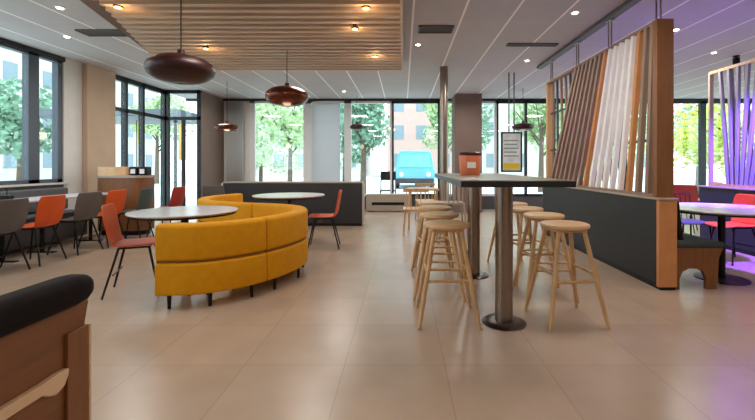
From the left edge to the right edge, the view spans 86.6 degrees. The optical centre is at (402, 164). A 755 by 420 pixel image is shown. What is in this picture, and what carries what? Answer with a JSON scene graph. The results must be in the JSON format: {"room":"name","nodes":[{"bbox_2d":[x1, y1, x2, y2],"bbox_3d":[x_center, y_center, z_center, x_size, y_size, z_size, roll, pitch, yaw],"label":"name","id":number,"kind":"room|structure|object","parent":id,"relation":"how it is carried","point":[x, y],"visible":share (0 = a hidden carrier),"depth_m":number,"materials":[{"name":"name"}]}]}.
{"room":"eatery","nodes":[
{"label":"eatery","id":0,"kind":"room"},
{"bbox_2d":[0,58,81,214],"bbox_3d":[-5.800,-0.300,2.900,0.200,3.000,9.800,0,0,0],"label":"wall","id":1,"kind":"structure","parent":0,"point":[72,70],"depth_m":6.88,"materials":[{"name":"paint"}]},
{"bbox_2d":[0,43,33,184],"bbox_3d":[-5.770,-0.730,5.200,0.100,2.040,2.000,0,0,0],"label":"window","id":2,"kind":"structure","parent":1,"relation":"in","point":[27,57],"depth_m":6.11,"materials":[{"name":"grey"}]},
{"bbox_2d":[0,37,64,61],"bbox_3d":[-5.760,-1.765,2.360,0.180,0.070,8.720,0,0,0],"label":"trim","id":3,"kind":"structure","parent":1,"relation":"attached to","point":[2,40],"depth_m":6.10,"materials":[{"name":"grey"}]},
{"bbox_2d":[0,182,68,187],"bbox_3d":[-5.695,0.305,2.400,0.050,0.030,8.800,0,0,0],"label":"trim","id":4,"kind":"structure","parent":1,"relation":"attached to","point":[38,184],"depth_m":6.12,"materials":[{"name":"paint"}]},
{"bbox_2d":[34,54,62,183],"bbox_3d":[-5.770,-0.730,6.460,0.100,2.040,0.520,0,0,0],"label":"window","id":5,"kind":"structure","parent":1,"relation":"in","point":[57,66],"depth_m":6.63,"materials":[{"name":"grey"}]},
{"bbox_2d":[82,64,115,231],"bbox_3d":[-5.650,-0.300,7.450,0.100,3.000,0.700,0,0,0],"label":"column","id":6,"kind":"structure","parent":1,"relation":"attached to","point":[98,84],"depth_m":7.31,"materials":[{"name":"beige paint"}]},
{"bbox_2d":[116,75,164,206],"bbox_3d":[-5.750,-0.300,8.700,0.100,3.000,1.870,0,0,0],"label":"window","id":7,"kind":"structure","parent":1,"relation":"in","point":[125,82],"depth_m":8.77,"materials":[{"name":"grey"}]},
{"bbox_2d":[201,91,223,196],"bbox_3d":[-4.920,-0.300,10.290,0.080,3.000,1.220,0,0,0],"label":"wall","id":8,"kind":"structure","parent":0,"point":[212,106],"depth_m":10.19,"materials":[{"name":"beige paint"}]},
{"bbox_2d":[165,90,200,205],"bbox_3d":[-5.290,-0.300,9.640,0.820,3.000,0.080,0,0,0],"label":"door","id":9,"kind":"structure","parent":8,"relation":"in","point":[168,118],"depth_m":9.60,"materials":[{"name":"grey"}]},
{"bbox_2d":[0,209,754,419],"bbox_3d":[2.150,1.250,4.450,16.100,0.100,13.300,0,0,0],"label":"floor","id":10,"kind":"structure","parent":0,"point":[342,339],"depth_m":2.72,"materials":[{"name":"tile"}]},
{"bbox_2d":[0,198,30,269],"bbox_3d":[-4.501,0.787,4.400,0.496,0.832,0.423,0,0,0],"label":"dining chair","id":11,"kind":"object","parent":10,"relation":"on","point":[13,212],"visible":1,"depth_m":4.42,"materials":[{"name":"black metal"}]},
{"bbox_2d":[0,200,38,262],"bbox_3d":[-4.965,0.825,4.650,0.530,0.750,1.100,0,0,0],"label":"table","id":12,"kind":"object","parent":10,"relation":"on","point":[2,238],"visible":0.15,"depth_m":4.93,"materials":[{"name":"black metal"}]},
{"bbox_2d":[0,188,13,199],"bbox_3d":[-4.950,0.370,5.000,0.100,0.160,0.080,0,0,0],"label":"condiment caddy","id":13,"kind":"object","parent":12,"relation":"on","point":[3,197],"visible":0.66,"depth_m":4.98,"materials":[{"name":"black metal"}]},
{"bbox_2d":[0,194,66,267],"bbox_3d":[-4.501,0.787,4.902,0.496,0.832,0.423,0,0,-3],"label":"dining chair","id":14,"kind":"object","parent":10,"relation":"on","point":[50,209],"visible":0.86,"depth_m":4.86,"materials":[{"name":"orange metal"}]},
{"bbox_2d":[0,187,86,251],"bbox_3d":[-5.470,0.765,3.350,0.440,0.790,6.700,0,0,0],"label":"banquette","id":15,"kind":"object","parent":10,"relation":"on","point":[64,230],"visible":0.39,"depth_m":6.02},
{"bbox_2d":[0,187,67,213],"bbox_3d":[-5.640,0.550,6.030,0.100,0.360,1.330,0,0,0],"label":"cushion","id":16,"kind":"object","parent":15,"relation":"on","point":[61,190],"depth_m":6.08,"materials":[{"name":"fabric"}]},
{"bbox_2d":[25,209,74,223],"bbox_3d":[-5.425,0.789,6.030,0.350,0.098,1.330,0,0,0],"label":"seat cushion","id":17,"kind":"object","parent":15,"relation":"on","point":[68,213],"depth_m":6.17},
{"bbox_2d":[0,274,93,419],"bbox_3d":[-1.012,0.767,0.191,0.095,0.865,2.182,0,0,0],"label":"bench","id":18,"kind":"object","parent":10,"relation":"on","point":[45,336],"visible":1,"depth_m":1.11,"materials":[{"name":"wood"}]},
{"bbox_2d":[14,192,107,252],"bbox_3d":[-4.965,0.825,5.925,0.530,0.750,1.350,0,0,0],"label":"table","id":19,"kind":"object","parent":10,"relation":"on","point":[73,195],"visible":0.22,"depth_m":5.54,"materials":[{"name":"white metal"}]},
{"bbox_2d":[47,191,103,255],"bbox_3d":[-4.501,0.787,5.518,0.496,0.832,0.423,0,0,5],"label":"dining chair","id":20,"kind":"object","parent":10,"relation":"on","point":[88,204],"visible":0.93,"depth_m":5.44,"materials":[{"name":"black metal"}]},
{"bbox_2d":[78,189,126,247],"bbox_3d":[-4.471,0.787,5.980,0.496,0.832,0.423,0,0,0],"label":"dining chair","id":21,"kind":"object","parent":10,"relation":"on","point":[118,197],"visible":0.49,"depth_m":5.96,"materials":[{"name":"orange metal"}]},
{"bbox_2d":[96,167,155,234],"bbox_3d":[-4.850,0.615,7.020,0.900,1.170,0.520,0,0,0],"label":"station","id":22,"kind":"object","parent":10,"relation":"on","point":[108,178],"visible":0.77,"depth_m":6.79,"materials":[{"name":"brown wood"}]},
{"bbox_2d":[97,167,128,175],"bbox_3d":[-5.010,0.105,7.020,0.540,0.150,0.480,0,0,0],"label":"hood","id":23,"kind":"object","parent":22,"relation":"attached to","point":[101,171],"depth_m":6.79,"materials":[{"name":"brown wood"}]},
{"bbox_2d":[129,167,138,174],"bbox_3d":[-4.660,0.104,6.977,0.140,0.150,0.166,0,0,0],"label":"napkin dispenser","id":24,"kind":"object","parent":22,"relation":"on","point":[132,170],"visible":0.77,"depth_m":6.90,"materials":[{"name":"black metal"}]},
{"bbox_2d":[139,167,150,174],"bbox_3d":[-4.500,0.104,6.977,0.140,0.150,0.166,0,0,0],"label":"napkin dispenser","id":25,"kind":"object","parent":22,"relation":"on","point":[142,170],"visible":0.94,"depth_m":6.90,"materials":[{"name":"black metal"}]},
{"bbox_2d":[101,203,154,299],"bbox_3d":[-2.567,0.787,3.829,0.496,0.832,0.423,0,0,-23],"label":"dining chair","id":26,"kind":"object","parent":10,"relation":"on","point":[110,218],"visible":0.91,"depth_m":3.78,"materials":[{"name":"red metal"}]},
{"bbox_2d":[118,188,154,237],"bbox_3d":[-4.321,0.787,6.423,0.496,0.832,0.423,0,0,-6],"label":"dining chair","id":27,"kind":"object","parent":10,"relation":"on","point":[146,194],"visible":0.65,"depth_m":6.39,"materials":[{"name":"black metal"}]},
{"bbox_2d":[146,186,185,236],"bbox_3d":[-4.051,0.787,6.880,0.496,0.832,0.423,0,0,0],"label":"dining chair","id":28,"kind":"object","parent":10,"relation":"on","point":[178,193],"visible":0.48,"depth_m":6.80,"materials":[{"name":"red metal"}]},
{"bbox_2d":[125,205,237,222],"bbox_3d":[-2.160,0.825,3.960,0.980,0.750,0.980,0,0,0],"label":"round table","id":29,"kind":"object","parent":10,"relation":"on","point":[183,213],"visible":0.73,"depth_m":3.79,"materials":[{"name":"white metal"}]},
{"bbox_2d":[202,185,224,196],"bbox_3d":[-3.500,0.787,7.571,0.423,0.832,0.496,0,0,0],"label":"dining chair","id":30,"kind":"object","parent":10,"relation":"on","point":[207,190],"visible":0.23,"depth_m":7.35,"materials":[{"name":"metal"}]},
{"bbox_2d":[155,193,307,308],"bbox_3d":[-2.067,0.848,5.263,1.365,0.705,3.870,0,0,-21],"label":"sofa","id":31,"kind":"object","parent":10,"relation":"on","point":[260,242],"visible":0.95,"depth_m":3.50,"materials":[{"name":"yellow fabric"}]},
{"bbox_2d":[252,192,324,204],"bbox_3d":[-1.720,0.825,6.050,1.060,0.750,1.060,0,0,0],"label":"round table","id":32,"kind":"object","parent":10,"relation":"on","point":[289,196],"visible":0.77,"depth_m":5.90,"materials":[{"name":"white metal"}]},
{"bbox_2d":[221,181,364,225],"bbox_3d":[-2.177,0.765,7.970,2.800,0.870,0.220,0,0,0],"label":"wall","id":33,"kind":"structure","parent":10,"relation":"on","point":[351,212],"depth_m":7.87,"materials":[{"name":"paint"}]},
{"bbox_2d":[308,190,341,249],"bbox_3d":[-1.141,0.787,5.853,0.496,0.832,0.423,0,0,-7],"label":"dining chair","id":34,"kind":"object","parent":10,"relation":"on","point":[315,216],"visible":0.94,"depth_m":5.74,"materials":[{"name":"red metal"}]},
{"bbox_2d":[366,193,407,210],"bbox_3d":[-0.390,0.970,10.500,1.120,0.420,0.400,0,0,0],"label":"window bench","id":35,"kind":"object","parent":10,"relation":"on","point":[374,201],"visible":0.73,"depth_m":10.30,"materials":[{"name":"wood"}]},
{"bbox_2d":[403,188,428,235],"bbox_3d":[0.220,0.801,7.000,0.452,0.802,0.432,0,0,0],"label":"wooden chair","id":36,"kind":"object","parent":10,"relation":"on","point":[406,190],"visible":0.69,"depth_m":6.80,"materials":[{"name":"brown wood"}]},
{"bbox_2d":[407,187,438,228],"bbox_3d":[0.380,0.825,7.750,0.600,0.751,0.600,0,0,0],"label":"wooden table","id":37,"kind":"object","parent":10,"relation":"on","point":[434,189],"visible":0.44,"depth_m":7.49,"materials":[{"name":"brown wood"}]},
{"bbox_2d":[415,183,434,221],"bbox_3d":[0.500,0.801,8.600,0.452,0.802,0.432,0,0,-6],"label":"wooden chair","id":38,"kind":"object","parent":10,"relation":"on","point":[416,184],"visible":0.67,"depth_m":8.77,"materials":[{"name":"brown wood"}]},
{"bbox_2d":[413,200,453,266],"bbox_3d":[0.360,0.827,4.920,0.469,0.753,0.469,0,0,-1],"label":"bar stool","id":39,"kind":"object","parent":10,"relation":"on","point":[427,202],"visible":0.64,"depth_m":4.79,"materials":[{"name":"brown wood"}]},
{"bbox_2d":[411,205,458,280],"bbox_3d":[0.350,0.827,4.360,0.469,0.753,0.469,0,0,-7],"label":"bar stool","id":40,"kind":"object","parent":10,"relation":"on","point":[425,208],"visible":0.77,"depth_m":4.45,"materials":[{"name":"brown wood"}]},
{"bbox_2d":[413,211,465,302],"bbox_3d":[0.340,0.827,3.740,0.469,0.753,0.469,0,0,6],"label":"bar stool","id":41,"kind":"object","parent":10,"relation":"on","point":[430,215],"visible":0.97,"depth_m":3.58,"materials":[{"name":"brown wood"}]},
{"bbox_2d":[440,66,447,205],"bbox_3d":[0.753,-0.300,7.350,0.150,3.000,0.150,0,0,0],"label":"steel pole","id":42,"kind":"object","parent":10,"relation":"on","point":[443,69],"visible":0.67,"depth_m":7.29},
{"bbox_2d":[416,219,481,329],"bbox_3d":[0.340,0.827,3.140,0.469,0.753,0.469,0,0,0],"label":"bar stool","id":43,"kind":"object","parent":10,"relation":"on","point":[443,225],"visible":1,"depth_m":3.01,"materials":[{"name":"brown wood"}]},
{"bbox_2d":[436,180,467,244],"bbox_3d":[0.759,0.676,6.200,0.471,1.052,0.471,0,0,0],"label":"high chair","id":44,"kind":"object","parent":10,"relation":"on","point":[454,202],"visible":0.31,"depth_m":6.02,"materials":[{"name":"beige"}]},
{"bbox_2d":[435,173,575,330],"bbox_3d":[0.750,0.650,3.678,0.748,1.100,2.164,0,0,0],"label":"bar table","id":45,"kind":"object","parent":10,"relation":"on","point":[503,319],"visible":0.88,"depth_m":3.00,"materials":[{"name":"black"}]},
{"bbox_2d":[458,152,481,174],"bbox_3d":[0.687,-0.016,4.100,0.236,0.232,0.236,0,0,0],"label":"tub","id":46,"kind":"object","parent":45,"relation":"on","point":[470,162],"visible":1,"depth_m":4.01,"materials":[{"name":"red"}]},
{"bbox_2d":[487,201,538,268],"bbox_3d":[1.300,0.827,4.780,0.469,0.753,0.469,0,0,-7],"label":"bar stool","id":47,"kind":"object","parent":10,"relation":"on","point":[514,203],"visible":0.3,"depth_m":4.91,"materials":[{"name":"brown wood"}]},
{"bbox_2d":[513,206,552,285],"bbox_3d":[1.300,0.827,4.250,0.469,0.753,0.469,0,0,-13],"label":"bar stool","id":48,"kind":"object","parent":10,"relation":"on","point":[520,210],"visible":0.61,"depth_m":4.11,"materials":[{"name":"brown wood"}]},
{"bbox_2d":[513,212,579,302],"bbox_3d":[1.300,0.827,3.700,0.469,0.753,0.469,0,0,0],"label":"bar stool","id":49,"kind":"object","parent":10,"relation":"on","point":[537,217],"visible":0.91,"depth_m":3.58,"materials":[{"name":"brown wood"}]},
{"bbox_2d":[524,220,610,331],"bbox_3d":[1.260,0.827,3.120,0.469,0.753,0.469,0,0,-6],"label":"bar stool","id":50,"kind":"object","parent":10,"relation":"on","point":[558,226],"visible":1,"depth_m":3.00,"materials":[{"name":"brown wood"}]},
{"bbox_2d":[543,187,678,289],"bbox_3d":[2.534,0.758,5.418,0.192,0.884,3.205,0,0,0],"label":"barrier","id":51,"kind":"object","parent":10,"relation":"on","point":[634,235],"visible":0.77,"depth_m":4.40,"materials":[{"name":"grey laminate"}]},
{"bbox_2d":[546,19,673,197],"bbox_3d":[2.533,-0.550,5.370,0.165,1.730,3.020,0,0,0],"label":"slatted screen","id":52,"kind":"object","parent":51,"relation":"on","point":[604,87],"visible":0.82,"depth_m":4.57,"materials":[{"name":"brown wood"}]},
{"bbox_2d":[674,185,697,232],"bbox_3d":[5.119,0.787,7.322,0.423,0.832,0.496,0,0,42],"label":"dining chair","id":53,"kind":"object","parent":10,"relation":"on","point":[692,189],"visible":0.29,"depth_m":7.44,"materials":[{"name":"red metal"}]},
{"bbox_2d":[674,193,711,239],"bbox_3d":[3.800,0.797,5.370,0.422,0.808,0.461,0,0,0],"label":"wire chair","id":54,"kind":"object","parent":10,"relation":"on","point":[685,221],"visible":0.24,"depth_m":5.24,"materials":[{"name":"metal"}]},
{"bbox_2d":[675,201,723,288],"bbox_3d":[2.868,0.774,4.825,0.464,0.851,1.950,0,0,0],"label":"bench","id":55,"kind":"object","parent":10,"relation":"on","point":[702,254],"visible":0.44,"depth_m":3.86,"materials":[{"name":"brown wood"}]},
{"bbox_2d":[677,233,723,247],"bbox_3d":[2.870,0.771,4.825,0.460,0.053,1.950,0,0,0],"label":"seat cushion","id":56,"kind":"object","parent":55,"relation":"on","point":[688,241],"depth_m":3.86,"materials":[{"name":"leather"}]},
{"bbox_2d":[679,203,754,285],"bbox_3d":[3.360,0.825,4.220,1.160,0.750,1.160,0,0,0],"label":"round table","id":57,"kind":"object","parent":10,"relation":"on","point":[721,211],"visible":0.7,"depth_m":4.18,"materials":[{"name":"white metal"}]},
{"bbox_2d":[698,185,754,255],"bbox_3d":[4.700,0.758,5.277,0.230,0.884,1.865,0,0,0],"label":"barrier","id":58,"kind":"object","parent":10,"relation":"on","point":[708,194],"visible":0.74,"depth_m":5.67,"materials":[{"name":"grey laminate"}]},
{"bbox_2d":[708,58,754,188],"bbox_3d":[4.700,-0.550,5.260,0.080,1.730,1.720,0,0,0],"label":"slatted screen","id":59,"kind":"object","parent":58,"relation":"on","point":[739,173],"visible":1,"depth_m":5.61,"materials":[{"name":"beige"}]},
{"bbox_2d":[704,194,754,265],"bbox_3d":[4.129,0.787,4.983,0.496,0.832,0.423,0,0,-6],"label":"dining chair","id":60,"kind":"object","parent":10,"relation":"on","point":[741,199],"visible":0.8,"depth_m":5.03,"materials":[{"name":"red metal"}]},
{"bbox_2d":[0,0,754,98],"bbox_3d":[2.150,-1.875,4.450,16.100,0.150,13.300,0,0,0],"label":"ceiling","id":61,"kind":"structure","parent":0,"point":[476,55],"depth_m":5.97,"materials":[{"name":"tile"}]},
{"bbox_2d":[75,29,127,36],"bbox_3d":[-4.050,-1.790,5.425,0.600,0.020,0.250,0,0,0],"label":"ceiling vent","id":62,"kind":"object","parent":61,"relation":"in","point":[89,32],"visible":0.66,"depth_m":5.41,"materials":[{"name":"grey"}]},
{"bbox_2d":[214,121,239,130],"bbox_3d":[-3.784,-1.262,8.600,0.503,1.076,0.503,0,0,0],"label":"pendant lamp","id":63,"kind":"object","parent":61,"relation":"hanging from","point":[226,126],"visible":1,"depth_m":8.43,"materials":[{"name":"orange metal"}]},
{"bbox_2d":[226,102,242,180],"bbox_3d":[-4.530,-0.275,10.760,0.464,2.850,0.064,0,0,0],"label":"curtain","id":64,"kind":"object","parent":61,"relation":"hanging from","point":[234,110],"visible":0.66,"depth_m":10.75,"materials":[{"name":"white fabric"}]},
{"bbox_2d":[80,0,402,72],"bbox_3d":[-2.061,-1.700,4.925,4.122,0.180,4.090,0,0,0],"label":"ceiling panel","id":65,"kind":"object","parent":61,"relation":"attached to","point":[240,35],"visible":0.88,"depth_m":4.88,"materials":[{"name":"brown"}]},
{"bbox_2d":[143,0,215,84],"bbox_3d":[-2.020,-1.186,3.640,0.573,0.888,0.573,0,0,0],"label":"pendant lamp","id":66,"kind":"object","parent":65,"relation":"hanging from","point":[180,68],"visible":1,"depth_m":3.46,"materials":[{"name":"orange metal"}]},
{"bbox_2d":[265,83,308,106],"bbox_3d":[-1.653,-1.232,5.700,0.603,0.796,0.603,0,0,0],"label":"pendant lamp","id":67,"kind":"object","parent":65,"relation":"hanging from","point":[284,96],"visible":1,"depth_m":5.49,"materials":[{"name":"orange metal"}]},
{"bbox_2d":[350,122,363,129],"bbox_3d":[-1.185,-1.348,10.300,0.364,0.904,0.364,0,0,0],"label":"pendant lamp","id":68,"kind":"object","parent":61,"relation":"hanging from","point":[356,126],"visible":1,"depth_m":10.17,"materials":[{"name":"orange metal"}]},
{"bbox_2d":[418,25,453,33],"bbox_3d":[0.430,-1.790,5.285,0.460,0.020,0.270,0,0,0],"label":"ceiling vent","id":69,"kind":"object","parent":61,"relation":"in","point":[422,29],"visible":1,"depth_m":5.27,"materials":[{"name":"grey"}]},
{"bbox_2d":[501,73,521,171],"bbox_3d":[2.116,-0.832,7.800,0.410,1.936,0.030,0,0,0],"label":"sign","id":70,"kind":"object","parent":61,"relation":"hanging from","point":[511,142],"visible":1,"depth_m":7.79,"materials":[{"name":"grey"}]},
{"bbox_2d":[503,134,520,169],"bbox_3d":[2.116,-0.254,7.800,0.350,0.720,0.012,0,0,0],"label":"poster","id":71,"kind":"object","parent":70,"relation":"attached to","point":[511,142],"depth_m":7.79,"materials":[{"name":"white paper"}]},
{"bbox_2d":[512,121,533,130],"bbox_3d":[2.820,-1.300,9.400,0.503,0.999,0.503,0,0,0],"label":"pendant lamp","id":72,"kind":"object","parent":61,"relation":"hanging from","point":[522,126],"visible":0.92,"depth_m":9.22,"materials":[{"name":"brown metal"}]},
{"bbox_2d":[506,43,558,46],"bbox_3d":[1.925,-1.790,5.960,0.750,0.020,0.120,0,0,0],"label":"ceiling vent","id":73,"kind":"object","parent":61,"relation":"in","point":[508,44],"visible":1,"depth_m":5.92,"materials":[{"name":"grey"}]},
{"bbox_2d":[537,0,640,68],"bbox_3d":[2.490,-1.775,3.150,0.100,0.050,8.300,0,0,0],"label":"ceiling track","id":74,"kind":"object","parent":61,"relation":"attached to","point":[627,4],"visible":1,"depth_m":5.21,"materials":[{"name":"grey"}]},
{"bbox_2d":[605,19,614,46],"bbox_3d":[2.510,-1.583,4.850,0.060,0.335,0.120,0,0,0],"label":"rods","id":75,"kind":"object","parent":74,"relation":"hanging from","point":[609,20],"visible":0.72,"depth_m":4.83,"materials":[{"name":"metal"}]},
{"bbox_2d":[655,0,661,18],"bbox_3d":[2.510,-1.583,3.930,0.060,0.335,0.120,0,0,0],"label":"rods","id":76,"kind":"object","parent":74,"relation":"hanging from","point":[655,0],"visible":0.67,"depth_m":3.92,"materials":[{"name":"metal"}]},
{"bbox_2d":[732,55,739,64],"bbox_3d":[5.500,-1.725,6.600,0.100,0.150,0.100,0,0,0],"label":"spotlight","id":77,"kind":"object","parent":61,"relation":"attached to","point":[736,59],"visible":0.79,"depth_m":6.57,"materials":[{"name":"black metal"}]},
{"bbox_2d":[224,101,699,208],"bbox_3d":[2.560,-0.300,11.000,14.880,3.000,0.200,0,0,0],"label":"wall","id":78,"kind":"structure","parent":0,"point":[246,104],"depth_m":10.90,"materials":[{"name":"paint"}]},
{"bbox_2d":[250,101,308,180],"bbox_3d":[-3.370,-0.445,10.930,1.600,2.590,0.100,0,0,0],"label":"window","id":79,"kind":"structure","parent":78,"relation":"in","point":[252,103],"depth_m":10.88,"materials":[{"name":"white"}]},
{"bbox_2d":[309,101,348,180],"bbox_3d":[-2.015,-0.445,10.930,1.110,2.590,0.100,0,0,0],"label":"window","id":80,"kind":"structure","parent":78,"relation":"in","point":[346,103],"depth_m":10.88,"materials":[{"name":"white"}]},
{"bbox_2d":[311,102,340,180],"bbox_3d":[-2.075,-0.445,10.800,0.790,2.530,0.058,0,0,0],"label":"roller blind","id":81,"kind":"object","parent":80,"relation":"attached to","point":[325,115],"visible":0.74,"depth_m":10.79,"materials":[{"name":"white fabric"}]},
{"bbox_2d":[349,101,391,195],"bbox_3d":[-0.880,-0.445,10.930,1.160,2.590,0.100,0,0,0],"label":"window","id":82,"kind":"structure","parent":78,"relation":"in","point":[350,102],"depth_m":10.88,"materials":[{"name":"white"}]},
{"bbox_2d":[392,101,439,195],"bbox_3d":[0.350,-0.445,10.930,1.300,2.590,0.100,0,0,0],"label":"window","id":83,"kind":"structure","parent":78,"relation":"in","point":[393,102],"depth_m":10.88,"materials":[{"name":"grey"}]},
{"bbox_2d":[452,94,481,211],"bbox_3d":[1.654,-0.300,10.425,0.682,3.000,0.650,0,0,0],"label":"column","id":84,"kind":"structure","parent":78,"relation":"attached to","point":[466,108],"depth_m":10.10,"materials":[{"name":"beige paint"}]},
{"bbox_2d":[185,99,751,101],"bbox_3d":[2.150,-1.770,10.920,16.100,0.060,0.160,0,0,0],"label":"trim","id":85,"kind":"structure","parent":78,"relation":"attached to","point":[188,100],"depth_m":10.84,"materials":[{"name":"grey"}]},
{"bbox_2d":[448,101,496,195],"bbox_3d":[1.775,-0.445,10.930,1.550,2.590,0.100,0,0,0],"label":"window","id":86,"kind":"structure","parent":78,"relation":"in","point":[449,102],"depth_m":10.88,"materials":[{"name":"white"}]},
{"bbox_2d":[497,101,545,195],"bbox_3d":[3.325,-0.445,10.930,1.550,2.590,0.100,0,0,0],"label":"window","id":87,"kind":"structure","parent":78,"relation":"in","point":[525,103],"depth_m":10.88,"materials":[{"name":"grey"}]},
{"bbox_2d":[555,101,623,153],"bbox_3d":[5.050,-0.445,10.930,1.900,2.590,0.100,0,0,0],"label":"window","id":88,"kind":"structure","parent":78,"relation":"in","point":[555,101],"depth_m":10.88,"materials":[{"name":"grey"}]},
{"bbox_2d":[624,101,703,195],"bbox_3d":[7.100,-0.445,10.930,2.200,2.590,0.100,0,0,0],"label":"window","id":89,"kind":"structure","parent":78,"relation":"in","point":[700,103],"depth_m":10.88,"materials":[{"name":"grey"}]},
{"bbox_2d":[704,101,751,184],"bbox_3d":[9.100,-0.445,10.930,1.800,2.590,0.100,0,0,0],"label":"window","id":90,"kind":"structure","parent":78,"relation":"in","point":[705,102],"depth_m":10.88,"materials":[{"name":"grey"}]},
{"label":"outside","id":91,"kind":"structure","parent":0,"visible":0},
{"bbox_2d":[155,171,725,207],"bbox_3d":[0.000,1.270,35.000,140.000,0.100,90.000,0,0,0],"label":"ground","id":92,"kind":"structure","parent":91,"point":[373,181],"depth_m":26.38,"materials":[{"name":"concrete"}]},
{"bbox_2d":[0,77,51,179],"bbox_3d":[-13.205,-0.817,13.774,3.491,4.080,3.587,0,0,0],"label":"tree","id":93,"kind":"object","parent":92,"relation":"on","point":[9,104],"visible":0.62,"depth_m":13.19,"materials":[{"name":"green plant"}]},
{"bbox_2d":[0,47,157,180],"bbox_3d":[-32.500,-5.430,29.000,11.400,13.300,30.400,0,0,0],"label":"building","id":94,"kind":"structure","parent":92,"relation":"on","point":[10,61],"depth_m":30.34,"materials":[{"name":"beige"}]},
{"bbox_2d":[39,109,196,187],"bbox_3d":[-8.600,-0.190,12.600,4.400,2.820,2.400,0,0,0],"label":"canopy","id":95,"kind":"object","parent":92,"relation":"on","point":[43,113],"visible":0.19,"depth_m":11.57,"materials":[{"name":"grey"}]},
{"bbox_2d":[136,120,137,166],"bbox_3d":[-8.017,-0.070,12.200,0.234,2.580,0.030,0,0,0],"label":"banner","id":96,"kind":"object","parent":92,"relation":"on","point":[136,120],"visible":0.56,"depth_m":12.19,"materials":[{"name":"yellow"}]},
{"bbox_2d":[129,94,194,183],"bbox_3d":[-15.672,-1.733,26.113,3.207,5.909,3.935,0,0,42],"label":"tree","id":97,"kind":"object","parent":92,"relation":"on","point":[174,101],"visible":0.29,"depth_m":25.78,"materials":[{"name":"green plant"}]},
{"bbox_2d":[179,124,180,159],"bbox_3d":[-6.300,0.020,11.250,0.296,2.400,0.296,0,0,45],"label":"banner","id":98,"kind":"object","parent":92,"relation":"on","point":[179,124],"visible":0.16,"depth_m":11.24,"materials":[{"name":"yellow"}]},
{"bbox_2d":[256,104,302,180],"bbox_3d":[-5.665,-1.603,20.477,3.908,5.651,3.622,0,0,0],"label":"tree","id":99,"kind":"object","parent":92,"relation":"on","point":[293,123],"visible":0.56,"depth_m":19.97,"materials":[{"name":"green plant"}]},
{"bbox_2d":[256,104,302,180],"bbox_3d":[-9.450,-2.536,27.050,5.706,7.516,6.275,0,0,0],"label":"tree","id":100,"kind":"object","parent":92,"relation":"on","point":[261,147],"visible":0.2,"depth_m":26.48,"materials":[{"name":"green plant"}]},
{"bbox_2d":[256,106,370,176],"bbox_3d":[-10.000,-3.930,45.000,12.400,10.300,10.400,0,0,0],"label":"building","id":101,"kind":"structure","parent":92,"relation":"on","point":[356,170],"depth_m":40.00,"materials":[{"name":"beige"}]},
{"bbox_2d":[299,104,387,180],"bbox_3d":[-4.388,-2.972,29.912,6.459,8.387,6.468,0,0,0],"label":"tree","id":102,"kind":"object","parent":92,"relation":"on","point":[356,158],"visible":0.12,"depth_m":28.95,"materials":[{"name":"green plant"}]},
{"bbox_2d":[340,104,394,193],"bbox_3d":[-1.772,-1.310,16.900,2.332,5.064,2.839,0,0,-28],"label":"tree","id":103,"kind":"object","parent":92,"relation":"on","point":[367,115],"visible":0.56,"depth_m":16.73,"materials":[{"name":"green plant"}]},
{"bbox_2d":[380,171,395,192],"bbox_3d":[-0.458,0.711,12.200,0.510,1.021,0.510,0,0,0],"label":"chair","id":104,"kind":"object","parent":92,"relation":"on","point":[385,175],"visible":0.73,"depth_m":12.40,"materials":[{"name":"black metal"}]},
{"bbox_2d":[395,151,434,187],"bbox_3d":[0.600,0.245,22.210,2.040,1.950,4.380,0,0,0],"label":"van","id":105,"kind":"object","parent":92,"relation":"on","point":[412,166],"visible":0.91,"depth_m":20.07,"materials":[{"name":"blue"}]},
{"bbox_2d":[387,104,451,172],"bbox_3d":[1.750,-3.430,42.000,6.900,9.300,8.400,0,0,0],"label":"building","id":106,"kind":"structure","parent":92,"relation":"on","point":[410,120],"depth_m":38.00,"materials":[{"name":"beige"}]},
{"bbox_2d":[421,104,451,148],"bbox_3d":[2.527,-1.909,24.106,2.945,6.262,3.018,0,0,0],"label":"tree","id":107,"kind":"object","parent":92,"relation":"on","point":[434,107],"visible":0.33,"depth_m":23.77,"materials":[{"name":"green plant"}]},
{"bbox_2d":[431,104,493,152],"bbox_3d":[4.726,-2.817,30.902,5.401,8.078,5.930,0,0,0],"label":"tree","id":108,"kind":"object","parent":92,"relation":"on","point":[485,118],"visible":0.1,"depth_m":30.12,"materials":[{"name":"green plant"}]},
{"bbox_2d":[510,104,564,191],"bbox_3d":[6.399,-1.380,18.079,2.929,5.205,3.489,0,0,0],"label":"tree","id":109,"kind":"object","parent":92,"relation":"on","point":[540,121],"visible":0.4,"depth_m":18.02,"materials":[{"name":"green plant"}]},
{"bbox_2d":[482,104,646,177],"bbox_3d":[15.500,-3.930,43.000,17.400,10.300,10.400,0,0,0],"label":"building","id":110,"kind":"structure","parent":92,"relation":"on","point":[488,153],"depth_m":38.00,"materials":[{"name":"beige"}]},
{"bbox_2d":[515,104,613,171],"bbox_3d":[11.242,-2.924,28.067,6.056,8.291,7.339,0,0,0],"label":"tree","id":111,"kind":"object","parent":92,"relation":"on","point":[515,104],"visible":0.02,"depth_m":27.23,"materials":[{"name":"green plant"}]},
{"bbox_2d":[612,104,692,164],"bbox_3d":[18.432,-2.864,29.874,6.896,8.171,5.469,0,0,0],"label":"tree","id":112,"kind":"object","parent":92,"relation":"on","point":[677,104],"visible":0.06,"depth_m":29.45,"materials":[{"name":"green plant"}]},
{"bbox_2d":[645,104,754,177],"bbox_3d":[12.264,-0.830,14.689,5.110,4.105,5.451,0,0,0],"label":"tree","id":113,"kind":"object","parent":92,"relation":"on","point":[679,144],"visible":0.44,"depth_m":15.02,"materials":[{"name":"green plant"}]},
{"bbox_2d":[674,104,728,187],"bbox_3d":[14.435,-1.202,19.526,3.648,4.850,3.199,0,0,-44],"label":"tree","id":114,"kind":"object","parent":92,"relation":"on","point":[717,105],"visible":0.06,"depth_m":19.46,"materials":[{"name":"green plant"}]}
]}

